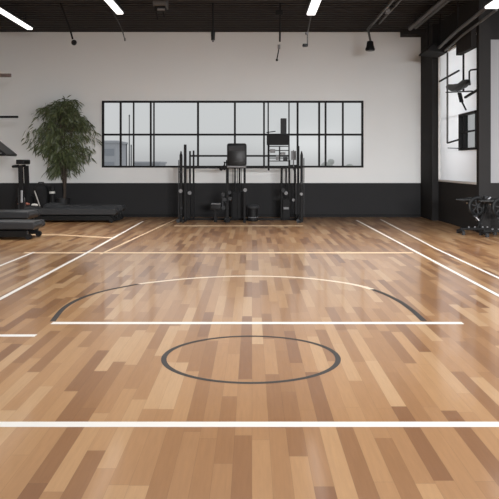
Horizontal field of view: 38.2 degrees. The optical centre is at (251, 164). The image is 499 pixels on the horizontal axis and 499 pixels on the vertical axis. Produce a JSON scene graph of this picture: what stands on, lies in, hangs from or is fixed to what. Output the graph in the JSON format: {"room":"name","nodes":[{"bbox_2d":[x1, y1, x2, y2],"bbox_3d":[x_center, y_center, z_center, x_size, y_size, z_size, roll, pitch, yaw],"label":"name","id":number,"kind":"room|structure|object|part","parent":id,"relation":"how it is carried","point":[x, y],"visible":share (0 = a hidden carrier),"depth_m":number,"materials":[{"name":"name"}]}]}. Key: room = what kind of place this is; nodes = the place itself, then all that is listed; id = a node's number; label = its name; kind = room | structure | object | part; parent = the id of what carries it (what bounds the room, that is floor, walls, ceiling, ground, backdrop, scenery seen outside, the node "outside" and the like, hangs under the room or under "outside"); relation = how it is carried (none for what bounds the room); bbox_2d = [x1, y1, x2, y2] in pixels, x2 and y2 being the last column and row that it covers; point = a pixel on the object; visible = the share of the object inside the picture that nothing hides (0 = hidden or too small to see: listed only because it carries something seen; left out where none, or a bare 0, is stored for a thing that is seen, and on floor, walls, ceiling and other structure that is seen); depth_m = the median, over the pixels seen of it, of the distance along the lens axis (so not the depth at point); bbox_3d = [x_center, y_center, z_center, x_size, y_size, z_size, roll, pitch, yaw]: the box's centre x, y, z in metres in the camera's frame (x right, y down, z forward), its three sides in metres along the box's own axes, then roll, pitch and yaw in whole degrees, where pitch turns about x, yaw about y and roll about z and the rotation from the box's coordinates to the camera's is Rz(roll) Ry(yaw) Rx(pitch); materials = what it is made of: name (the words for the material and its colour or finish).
{"room":"sports hall","nodes":[
{"label":"sports hall","id":0,"kind":"room"},
{"bbox_2d":[0,1,466,31],"bbox_3d":[-0.750,-3.942,8.250,14.900,0.237,25.500,0,0,0],"label":"ceiling","id":1,"kind":"structure","parent":0,"point":[46,16],"depth_m":18.66,"materials":[{"name":"black paint"}]},
{"bbox_2d":[0,4,33,29],"bbox_3d":[-5.750,-3.662,16.825,0.210,0.323,3.690,0,0,0],"label":"tube light","id":2,"kind":"object","parent":1,"relation":"hanging from","point":[4,11],"visible":1,"depth_m":17.35,"materials":[{"name":"white plastic"}]},
{"bbox_2d":[59,3,76,44],"bbox_3d":[-4.345,-3.337,17.000,0.418,1.022,0.060,0,0,0],"label":"sensor","id":3,"kind":"object","parent":1,"relation":"hanging from","point":[73,42],"visible":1,"depth_m":16.98,"materials":[{"name":"black plastic"}]},
{"bbox_2d":[104,0,124,13],"bbox_3d":[-3.070,-3.662,15.175,0.220,0.323,3.190,0,0,0],"label":"tube light","id":4,"kind":"object","parent":1,"relation":"hanging from","point":[115,5],"visible":1,"depth_m":16.00,"materials":[{"name":"white plastic"}]},
{"bbox_2d":[111,8,125,40],"bbox_3d":[-3.172,-3.377,17.000,0.387,0.905,0.039,0,0,0],"label":"wire","id":5,"kind":"object","parent":1,"relation":"hanging from","point":[111,8],"visible":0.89,"depth_m":16.99,"materials":[{"name":"grey"}]},
{"bbox_2d":[153,1,167,19],"bbox_3d":[-2.098,-3.578,16.550,0.300,0.491,0.500,0,0,0],"label":"ceiling projector","id":6,"kind":"object","parent":1,"relation":"hanging from","point":[159,6],"visible":0.98,"depth_m":16.40,"materials":[{"name":"grey"}]},
{"bbox_2d":[211,3,214,41],"bbox_3d":[-0.921,-3.370,17.000,0.101,0.940,0.104,0,0,0],"label":"pendant lamp","id":7,"kind":"object","parent":1,"relation":"hanging from","point":[212,31],"visible":1,"depth_m":16.98,"materials":[{"name":"black plastic"}]},
{"bbox_2d":[211,30,214,39],"bbox_3d":[-0.921,-3.058,17.000,0.101,0.220,0.104,0,0,0],"label":"socket","id":8,"kind":"object","parent":7,"relation":"attached to","point":[212,32],"depth_m":16.96,"materials":[{"name":"black plastic"}]},
{"bbox_3d":[-0.921,-3.484,17.000,0.044,0.712,0.044,0,0,23],"label":"rod","id":9,"kind":"part","parent":7,"relation":"part of","materials":[{"name":"black metal"}]},
{"bbox_2d":[0,0,477,0],"bbox_3d":[-0.750,-3.741,16.000,14.500,0.163,0.120,0,0,0],"label":"beam","id":10,"kind":"structure","parent":1,"relation":"attached to","point":[0,0],"depth_m":16.02,"materials":[{"name":"black paint"}]},
{"bbox_2d":[276,3,282,60],"bbox_3d":[0.642,-3.145,17.000,0.170,1.390,0.064,0,0,0],"label":"hanging rod","id":11,"kind":"object","parent":1,"relation":"hanging from","point":[279,12],"visible":1,"depth_m":16.98,"materials":[{"name":"black metal"}]},
{"bbox_3d":[0.662,-3.375,17.000,0.054,0.931,0.044,0,0,0],"label":"rod","id":12,"kind":"part","parent":11,"relation":"part of","materials":[{"name":"black metal"}]},
{"bbox_2d":[302,15,311,46],"bbox_3d":[1.332,-3.330,17.100,0.266,1.040,0.120,0,0,0],"label":"camera","id":13,"kind":"object","parent":1,"relation":"hanging from","point":[306,33],"visible":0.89,"depth_m":17.08,"materials":[{"name":"grey metal"}]},
{"bbox_3d":[1.383,-3.365,17.100,0.162,0.970,0.032,0,0,0],"label":"rod","id":14,"kind":"part","parent":13,"relation":"part of","materials":[{"name":"grey metal"}]},
{"bbox_2d":[305,0,321,14],"bbox_3d":[1.380,-3.662,15.375,0.260,0.323,2.990,0,0,0],"label":"tube light","id":15,"kind":"object","parent":1,"relation":"hanging from","point":[313,5],"visible":1,"depth_m":16.01,"materials":[{"name":"white plastic"}]},
{"bbox_2d":[367,0,401,29],"bbox_3d":[3.188,-3.701,17.050,0.225,0.243,4.500,0,0,0],"label":"track rail","id":16,"kind":"object","parent":1,"relation":"hanging from","point":[387,10],"visible":1,"depth_m":16.99,"materials":[{"name":"grey metal"}]},
{"bbox_2d":[365,30,374,51],"bbox_3d":[3.150,-3.320,19.200,0.260,0.571,0.256,0,0,0],"label":"spotlight","id":17,"kind":"object","parent":16,"relation":"hanging from","point":[370,45],"visible":1,"depth_m":19.13,"materials":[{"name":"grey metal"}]},
{"bbox_2d":[400,29,424,36],"bbox_3d":[4.575,-3.775,20.550,0.590,0.170,0.500,0,0,0],"label":"soffit","id":18,"kind":"structure","parent":1,"relation":"attached to","point":[405,32],"depth_m":20.30,"materials":[{"name":"black paint"}]},
{"bbox_2d":[408,0,450,30],"bbox_3d":[4.235,-3.683,16.800,0.250,0.280,4.400,0,0,0],"label":"pipe rail","id":19,"kind":"object","parent":1,"relation":"hanging from","point":[438,5],"visible":0.98,"depth_m":17.09,"materials":[{"name":"grey metal"}]},
{"bbox_2d":[419,18,446,57],"bbox_3d":[4.720,-3.343,18.825,0.520,0.961,0.950,0,0,0],"label":"box","id":20,"kind":"object","parent":1,"relation":"hanging from","point":[432,51],"visible":0.88,"depth_m":18.63,"materials":[{"name":"black metal"}]},
{"bbox_2d":[437,0,497,51],"bbox_3d":[4.692,-3.353,16.021,0.242,0.940,4.616,0,0,3],"label":"pipe rail","id":21,"kind":"object","parent":1,"relation":"hanging from","point":[483,9],"visible":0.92,"depth_m":15.79,"materials":[{"name":"grey metal"}]},
{"bbox_3d":[4.760,-3.432,18.200,0.022,0.783,0.022,0,0,22],"label":"hanger rod","id":22,"kind":"part","parent":21,"relation":"part of","materials":[{"name":"black metal"}]},
{"bbox_2d":[483,0,498,8],"bbox_3d":[4.540,-3.392,12.530,0.320,0.863,2.300,0,0,0],"label":"tube light","id":23,"kind":"object","parent":1,"relation":"hanging from","point":[489,4],"visible":1,"depth_m":13.40,"materials":[{"name":"white plastic"}]},
{"bbox_2d":[0,32,474,182],"bbox_3d":[-0.850,-1.670,20.925,14.700,4.380,0.250,0,0,0],"label":"wall","id":24,"kind":"structure","parent":0,"point":[44,67],"depth_m":20.80,"materials":[{"name":"paint"}]},
{"bbox_2d":[0,183,420,213],"bbox_3d":[-0.850,1.010,20.919,14.700,0.980,0.262,0,0,0],"label":"dado","id":25,"kind":"object","parent":24,"relation":"attached to","point":[138,198],"visible":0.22,"depth_m":20.79,"materials":[{"name":"grey paint"}]},
{"bbox_2d":[121,214,420,216],"bbox_3d":[-1.480,1.455,20.779,13.040,0.090,0.018,0,0,0],"label":"baseboard","id":26,"kind":"structure","parent":25,"relation":"attached to","point":[124,215],"depth_m":20.77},
{"bbox_2d":[102,101,363,167],"bbox_3d":[-0.558,-0.875,20.930,7.552,1.960,0.320,0,0,0],"label":"window","id":27,"kind":"structure","parent":24,"relation":"in","point":[103,102],"depth_m":20.77,"materials":[{"name":"black metal"}]},
{"bbox_2d":[0,217,498,498],"bbox_3d":[-0.750,1.574,8.250,14.900,0.151,25.500,0,0,0],"label":"floor","id":28,"kind":"structure","parent":0,"point":[141,357],"depth_m":5.58,"materials":[{"name":"brown wood"}]},
{"bbox_2d":[0,73,17,117],"bbox_3d":[-6.278,-0.500,17.900,1.084,4.000,0.580,0,0,0],"label":"rack","id":29,"kind":"object","parent":28,"relation":"on","point":[1,74],"visible":1,"depth_m":17.63,"materials":[{"name":"grey"}]},
{"bbox_2d":[0,141,40,218],"bbox_3d":[-5.892,0.452,16.200,2.016,2.096,0.900,0,0,0],"label":"treadmill","id":30,"kind":"object","parent":28,"relation":"on","point":[4,150],"visible":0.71,"depth_m":15.91,"materials":[{"name":"black plastic"}]},
{"bbox_3d":[-5.842,1.100,15.810,1.916,0.140,0.120,0,0,0],"label":"rail","id":31,"kind":"part","parent":30,"relation":"part of","materials":[{"name":"grey plastic"}]},
{"bbox_2d":[0,219,44,239],"bbox_3d":[-5.372,1.291,14.820,2.016,0.418,0.800,0,0,0],"label":"treadmill","id":32,"kind":"object","parent":28,"relation":"on","point":[25,228],"visible":1,"depth_m":14.44,"materials":[{"name":"black plastic"}]},
{"bbox_3d":[-5.380,1.385,14.480,1.760,0.130,0.080,0,0,0],"label":"rail","id":33,"kind":"part","parent":32,"relation":"part of","materials":[{"name":"black plastic"}]},
{"bbox_3d":[-5.322,1.220,14.480,1.916,0.140,0.120,0,0,0],"label":"rail","id":34,"kind":"part","parent":32,"relation":"part of","materials":[{"name":"grey plastic"}]},
{"bbox_3d":[-5.380,1.385,15.160,1.760,0.130,0.080,0,0,0],"label":"rail","id":35,"kind":"part","parent":32,"relation":"part of","materials":[{"name":"black plastic"}]},
{"bbox_3d":[-5.322,1.220,15.160,1.916,0.140,0.120,0,0,0],"label":"rail","id":36,"kind":"part","parent":32,"relation":"part of","materials":[{"name":"grey plastic"}]},
{"bbox_2d":[15,194,34,209],"bbox_3d":[-6.401,1.133,20.312,0.508,0.713,0.489,0,0,0],"label":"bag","id":37,"kind":"object","parent":28,"relation":"on","point":[31,196],"visible":0.22,"depth_m":20.15,"materials":[{"name":"black fabric"}]},
{"bbox_2d":[34,182,48,207],"bbox_3d":[-5.923,0.983,20.294,0.398,1.013,0.423,0,0,0],"label":"bag","id":38,"kind":"object","parent":28,"relation":"on","point":[41,192],"visible":0.76,"depth_m":20.13,"materials":[{"name":"black fabric"}]},
{"bbox_2d":[49,186,54,202],"bbox_3d":[-5.580,1.010,20.150,0.189,0.828,0.170,0,0,0],"label":"rolled mat","id":39,"kind":"object","parent":28,"relation":"on","point":[51,188],"visible":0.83,"depth_m":20.09,"materials":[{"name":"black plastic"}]},
{"bbox_2d":[21,95,101,204],"bbox_3d":[-5.354,-0.247,20.160,2.313,3.495,1.220,0,0,0],"label":"potted tree","id":40,"kind":"object","parent":28,"relation":"on","point":[61,159],"visible":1,"depth_m":20.20,"materials":[{"name":"green plant"}]},
{"bbox_3d":[-5.360,1.220,20.360,0.440,0.560,0.440,0,0,0],"label":"pot","id":41,"kind":"part","parent":40,"relation":"part of","materials":[{"name":"black"}]},
{"bbox_2d":[12,160,119,221],"bbox_3d":[-4.904,0.680,19.050,2.720,1.640,0.600,0,0,0],"label":"treadmill","id":42,"kind":"object","parent":28,"relation":"on","point":[47,214],"visible":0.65,"depth_m":18.77,"materials":[{"name":"black plastic"}]},
{"bbox_2d":[18,206,41,215],"bbox_3d":[-5.860,1.226,19.050,0.500,0.268,0.540,0,0,0],"label":"hood","id":43,"kind":"object","parent":42,"relation":"attached to","point":[19,207],"depth_m":18.79,"materials":[{"name":"grey plastic"}]},
{"bbox_3d":[-4.777,1.230,18.810,2.466,0.140,0.120,0,0,0],"label":"rail","id":44,"kind":"part","parent":42,"relation":"part of","materials":[{"name":"grey plastic"}]},
{"bbox_3d":[-4.835,1.390,18.810,2.310,0.120,0.080,0,0,0],"label":"rail","id":45,"kind":"part","parent":42,"relation":"part of","materials":[{"name":"black plastic"}]},
{"bbox_3d":[-4.835,1.390,19.290,2.310,0.120,0.080,0,0,0],"label":"rail","id":46,"kind":"part","parent":42,"relation":"part of","materials":[{"name":"black plastic"}]},
{"bbox_3d":[-4.777,1.230,19.290,2.466,0.140,0.120,0,0,0],"label":"rail","id":47,"kind":"part","parent":42,"relation":"part of","materials":[{"name":"grey plastic"}]},
{"bbox_2d":[43,202,125,220],"bbox_3d":[-4.567,1.266,19.700,2.166,0.468,0.560,0,0,0],"label":"treadmill","id":48,"kind":"object","parent":28,"relation":"on","point":[119,216],"visible":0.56,"depth_m":19.44,"materials":[{"name":"black plastic"}]},
{"bbox_2d":[43,202,64,207],"bbox_3d":[-5.400,1.166,19.700,0.500,0.268,0.500,0,0,0],"label":"hood","id":49,"kind":"object","parent":48,"relation":"attached to","point":[49,205],"depth_m":19.45,"materials":[{"name":"grey plastic"}]},
{"bbox_3d":[-4.517,1.170,19.480,2.066,0.140,0.120,0,0,0],"label":"rail","id":50,"kind":"part","parent":48,"relation":"part of","materials":[{"name":"grey plastic"}]},
{"bbox_2d":[176,118,303,222],"bbox_3d":[-0.297,0.117,19.210,3.345,2.766,1.080,0,0,0],"label":"multi gym","id":51,"kind":"object","parent":28,"relation":"on","point":[236,155],"visible":1,"depth_m":19.06,"materials":[{"name":"black metal"}]},
{"bbox_3d":[-0.961,1.329,18.940,0.079,0.342,0.100,0,0,0],"label":"seat post","id":52,"kind":"part","parent":51,"relation":"part of","materials":[{"name":"black metal"}]},
{"bbox_3d":[-0.948,1.099,18.925,0.290,0.145,0.350,0,0,0],"label":"seat","id":53,"kind":"part","parent":51,"relation":"part of","materials":[{"name":"black leather"}]},
{"bbox_3d":[-0.766,0.030,18.819,0.184,0.233,0.128,0,0,0],"label":"pulley arm","id":54,"kind":"part","parent":51,"relation":"part of"},
{"bbox_3d":[-0.407,-0.434,18.725,0.418,0.132,0.020,0,0,0],"label":"display panel","id":55,"kind":"part","parent":51,"relation":"part of","materials":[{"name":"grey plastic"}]},
{"bbox_3d":[0.926,0.502,19.560,0.037,0.896,0.037,0,0,-22],"label":"guide rod","id":56,"kind":"part","parent":51,"relation":"part of","materials":[{"name":"grey metal"}]},
{"bbox_3d":[1.130,-0.259,19.580,0.136,0.245,0.020,0,0,0],"label":"plate","id":57,"kind":"part","parent":51,"relation":"part of","materials":[{"name":"grey plastic"}]},
{"bbox_2d":[247,204,258,220],"bbox_3d":[0.027,1.280,19.300,0.340,0.440,0.340,0,0,0],"label":"stool","id":58,"kind":"object","parent":28,"relation":"on","point":[252,209],"visible":1,"depth_m":19.18,"materials":[{"name":"black plastic"}]},
{"bbox_3d":[0.027,1.115,19.300,0.340,0.110,0.340,0,0,0],"label":"seat","id":59,"kind":"part","parent":58,"relation":"part of","materials":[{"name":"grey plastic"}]},
{"bbox_2d":[456,196,496,234],"bbox_3d":[4.858,1.087,15.702,0.817,0.827,0.520,0,0,0],"label":"exercise bike","id":60,"kind":"object","parent":28,"relation":"on","point":[469,201],"visible":0.88,"depth_m":15.65,"materials":[{"name":"black plastic"}]},
{"bbox_3d":[4.940,1.069,15.750,0.512,0.602,0.080,0,0,0],"label":"frame","id":61,"kind":"part","parent":60,"relation":"part of","materials":[{"name":"black metal"}]},
{"bbox_2d":[476,0,490,232],"bbox_3d":[5.150,-1.180,16.010,0.260,5.360,0.180,0,0,0],"label":"column","id":62,"kind":"structure","parent":28,"relation":"on","point":[483,30],"depth_m":15.92,"materials":[{"name":"black paint"}]},
{"bbox_2d":[479,197,498,236],"bbox_3d":[5.198,1.087,15.182,0.817,0.827,0.520,0,0,0],"label":"exercise bike","id":63,"kind":"object","parent":28,"relation":"on","point":[492,202],"visible":1,"depth_m":15.12,"materials":[{"name":"black metal"}]},
{"bbox_2d":[439,1,475,231],"bbox_3d":[5.165,-1.180,18.425,0.250,5.360,4.750,0,0,0],"label":"wall","id":64,"kind":"structure","parent":0,"point":[452,211],"depth_m":17.75,"materials":[{"name":"black paint"}]},
{"bbox_2d":[421,23,438,220],"bbox_3d":[4.955,-1.180,20.110,0.170,5.360,1.320,0,0,0],"label":"pilaster","id":65,"kind":"object","parent":64,"relation":"attached to","point":[429,65],"visible":0.93,"depth_m":19.75,"materials":[{"name":"black paint"}]},
{"bbox_2d":[438,45,475,184],"bbox_3d":[5.046,-1.260,17.760,0.148,3.400,3.320,0,0,0],"label":"window","id":66,"kind":"structure","parent":64,"relation":"in","point":[456,161],"depth_m":18.03,"materials":[{"name":"white"}]},
{"bbox_2d":[439,68,478,109],"bbox_3d":[4.961,-1.776,17.578,0.163,1.030,3.322,0,0,0],"label":"wall bracket","id":67,"kind":"object","parent":66,"relation":"attached to","point":[454,88],"visible":1,"depth_m":16.94,"materials":[{"name":"black metal"}]},
{"bbox_3d":[4.995,-2.252,18.280,0.035,0.077,1.918,0,0,1],"label":"arm","id":68,"kind":"part","parent":67,"relation":"part of"},
{"bbox_3d":[4.920,-1.745,17.157,0.050,0.217,2.112,0,0,0],"label":"arm","id":69,"kind":"part","parent":67,"relation":"part of"},
{"bbox_3d":[4.980,-1.619,16.328,0.045,0.152,0.752,0,0,-6],"label":"arm","id":70,"kind":"part","parent":67,"relation":"part of"},
{"bbox_2d":[456,26,475,54],"bbox_3d":[4.970,-2.875,16.705,0.140,0.490,1.190,0,0,0],"label":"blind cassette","id":71,"kind":"object","parent":66,"relation":"attached to","point":[467,43],"visible":0.83,"depth_m":16.49,"materials":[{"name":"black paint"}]},
{"bbox_3d":[5.060,-0.787,16.776,0.120,0.875,1.340,0,0,0],"label":"sash","id":72,"kind":"part","parent":66,"relation":"part of","materials":[{"name":"black metal"}]},
{"bbox_2d":[491,40,498,182],"bbox_3d":[6.015,-1.200,16.180,1.470,3.200,0.200,0,0,0],"label":"wall","id":73,"kind":"structure","parent":0,"point":[494,43],"depth_m":16.08,"materials":[{"name":"grey paint"}]},
{"bbox_2d":[491,8,498,229],"bbox_3d":[6.015,-1.180,16.175,1.470,5.360,0.210,0,0,0],"label":"dado","id":74,"kind":"object","parent":73,"relation":"attached to","point":[494,17],"visible":0.25,"depth_m":16.07,"materials":[{"name":"black paint"}]},
{"label":"outside","id":75,"kind":"structure","parent":0,"visible":0},
{"bbox_2d":[104,141,127,165],"bbox_3d":[-41.600,10.450,171.800,21.600,32.100,14.400,0,0,0],"label":"apartment building","id":76,"kind":"structure","parent":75,"point":[111,148],"depth_m":165.00,"materials":[{"name":"concrete"}]},
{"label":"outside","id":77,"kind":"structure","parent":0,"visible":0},
{"bbox_2d":[135,162,166,165],"bbox_3d":[-27.750,12.800,196.800,7.300,27.400,14.400,0,0,0],"label":"apartment building","id":78,"kind":"structure","parent":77,"point":[136,163],"depth_m":190.00,"materials":[{"name":"concrete"}]},
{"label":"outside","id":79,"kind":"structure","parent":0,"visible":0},
{"bbox_2d":[129,115,129,165],"bbox_3d":[-7.157,3.281,42.000,0.100,12.438,0.100,0,0,0],"label":"pole","id":80,"kind":"object","parent":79,"point":[129,115],"visible":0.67,"depth_m":41.97,"materials":[{"name":"grey metal"}]},
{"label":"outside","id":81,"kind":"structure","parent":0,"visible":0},
{"bbox_2d":[321,159,333,165],"bbox_3d":[6.688,5.001,60.127,3.469,11.024,3.661,0,0,0],"label":"tree","id":82,"kind":"object","parent":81,"point":[330,162],"visible":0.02,"depth_m":59.66,"materials":[{"name":"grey plant"}]}
]}

